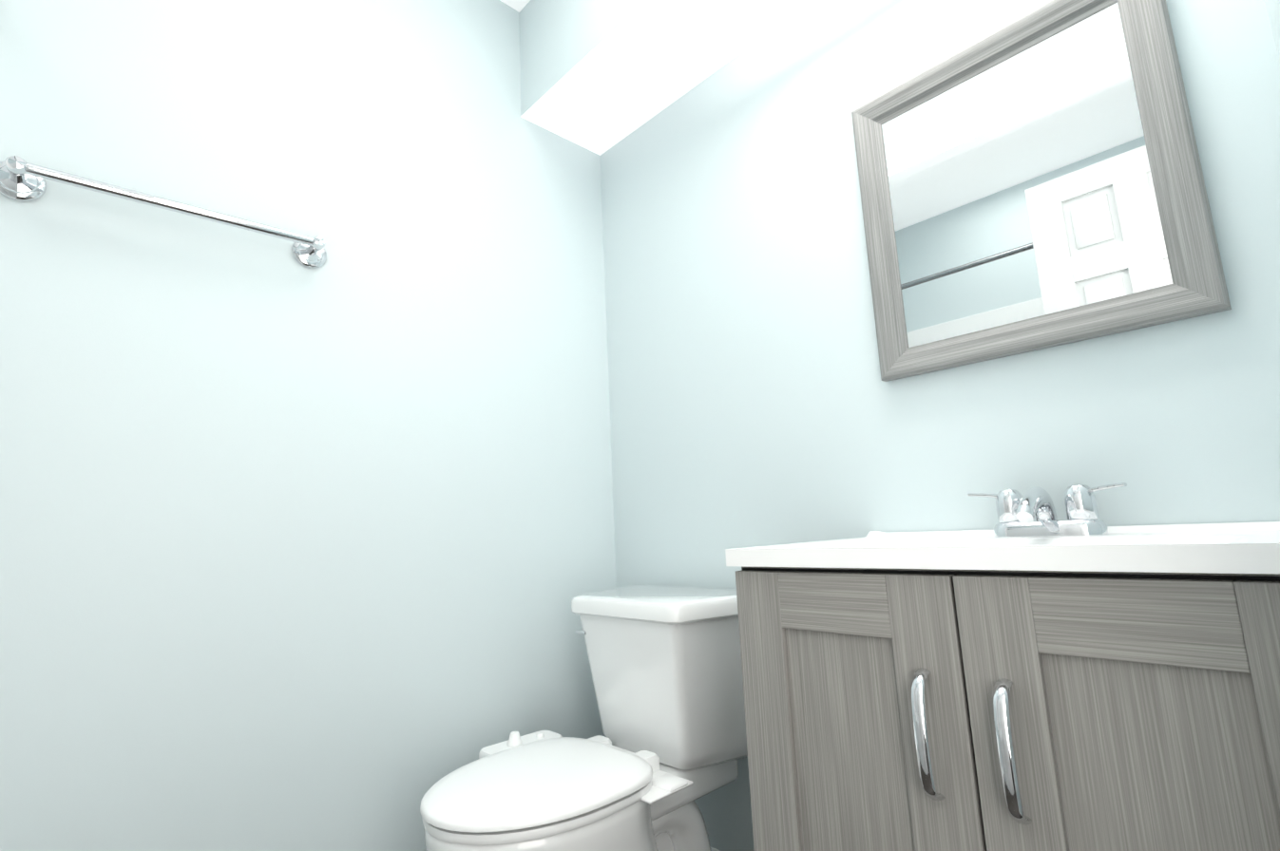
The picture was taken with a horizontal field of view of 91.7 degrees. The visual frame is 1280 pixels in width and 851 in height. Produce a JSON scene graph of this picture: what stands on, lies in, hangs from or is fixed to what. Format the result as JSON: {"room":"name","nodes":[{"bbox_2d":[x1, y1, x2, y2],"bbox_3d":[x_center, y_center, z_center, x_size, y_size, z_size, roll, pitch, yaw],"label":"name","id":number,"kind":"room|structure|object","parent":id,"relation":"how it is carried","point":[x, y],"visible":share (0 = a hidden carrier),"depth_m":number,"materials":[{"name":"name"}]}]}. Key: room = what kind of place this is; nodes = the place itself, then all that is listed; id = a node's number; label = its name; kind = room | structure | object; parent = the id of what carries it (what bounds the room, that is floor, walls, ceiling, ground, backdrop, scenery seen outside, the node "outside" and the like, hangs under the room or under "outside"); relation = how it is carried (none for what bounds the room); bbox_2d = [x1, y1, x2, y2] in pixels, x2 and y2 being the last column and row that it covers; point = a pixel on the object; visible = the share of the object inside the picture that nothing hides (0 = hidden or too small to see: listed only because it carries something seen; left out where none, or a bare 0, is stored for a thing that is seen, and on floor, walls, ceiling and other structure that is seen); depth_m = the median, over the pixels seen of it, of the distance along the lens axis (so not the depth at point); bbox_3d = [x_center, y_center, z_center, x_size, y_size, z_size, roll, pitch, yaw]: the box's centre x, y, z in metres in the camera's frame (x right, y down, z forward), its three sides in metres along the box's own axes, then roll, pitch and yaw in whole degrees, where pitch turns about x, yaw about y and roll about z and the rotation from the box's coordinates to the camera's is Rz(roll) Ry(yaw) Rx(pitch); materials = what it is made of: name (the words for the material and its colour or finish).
{"room":"bathroom","nodes":[
{"label":"bathroom","id":0,"kind":"room"},
{"bbox_2d":[0,0,616,850],"bbox_3d":[-0.987,-0.151,1.356,2.525,2.650,0.100,6,-13,-43],"label":"wall","id":1,"kind":"structure","parent":0,"point":[295,555],"depth_m":1.42,"materials":[{"name":"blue paint"}]},
{"bbox_2d":[0,155,326,268],"bbox_3d":[-0.962,-0.447,1.315,0.582,0.078,0.082,6,-13,-43],"label":"towel rail","id":2,"kind":"object","parent":1,"relation":"attached to","point":[22,180],"visible":1,"depth_m":1.23,"materials":[{"name":"silver metal"}]},
{"bbox_2d":[500,0,529,12],"bbox_3d":[-0.455,-1.627,0.957,2.525,0.080,1.842,6,-13,-43],"label":"ceiling","id":3,"kind":"structure","parent":0,"point":[518,5],"depth_m":2.06,"materials":[{"name":"white paint"}]},
{"bbox_2d":[519,0,812,155],"bbox_3d":[0.283,-1.315,1.593,0.334,0.392,1.642,6,-13,-43],"label":"ceiling soffit","id":4,"kind":"structure","parent":3,"relation":"attached to","point":[600,77],"depth_m":1.85,"materials":[{"name":"white paint"}]},
{"bbox_2d":[600,0,1279,850],"bbox_3d":[0.527,-0.193,1.517,0.100,2.650,1.742,6,-13,-43],"label":"wall","id":5,"kind":"structure","parent":0,"point":[754,401],"depth_m":1.51,"materials":[{"name":"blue paint"}]},
{"bbox_2d":[851,0,1231,382],"bbox_3d":[0.724,-0.470,1.241,0.026,0.665,0.571,6,-13,-43],"label":"mirror","id":6,"kind":"object","parent":5,"relation":"attached to","point":[1033,181],"visible":1,"depth_m":1.20,"materials":[{"name":"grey wood"}]},
{"bbox_2d":[1264,0,1279,59],"bbox_3d":[0.200,-0.414,0.107,2.325,2.650,0.100,6,-13,-43],"label":"wall","id":7,"kind":"structure","parent":0,"point":[1273,9],"depth_m":0.92,"materials":[{"name":"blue paint"}]},
{"bbox_3d":[0.111,0.964,0.040,2.525,0.080,3.142,6,-13,-43],"label":"floor","id":8,"kind":"structure","parent":0,"visible":0},
{"bbox_2d":[420,585,747,850],"bbox_3d":[-0.107,0.777,1.369,0.763,0.747,0.542,6,-13,-43],"label":"toilet","id":9,"kind":"object","parent":8,"relation":"on","point":[657,761],"visible":1,"depth_m":1.37,"materials":[{"name":"white ceramic"}]},
{"bbox_2d":[725,482,1279,850],"bbox_3d":[0.584,0.562,0.892,0.537,0.951,0.709,6,-13,-43],"label":"bathroom vanity","id":10,"kind":"object","parent":8,"relation":"on","point":[1081,678],"visible":1,"depth_m":0.74,"materials":[{"name":"grey wood"}]},
{"bbox_2d":[967,482,1127,538],"bbox_3d":[0.677,0.147,1.059,0.158,0.087,0.241,6,-13,-43],"label":"faucet","id":11,"kind":"object","parent":10,"relation":"on","point":[1016,512],"depth_m":1.05,"materials":[{"name":"silver metal"}]}
]}

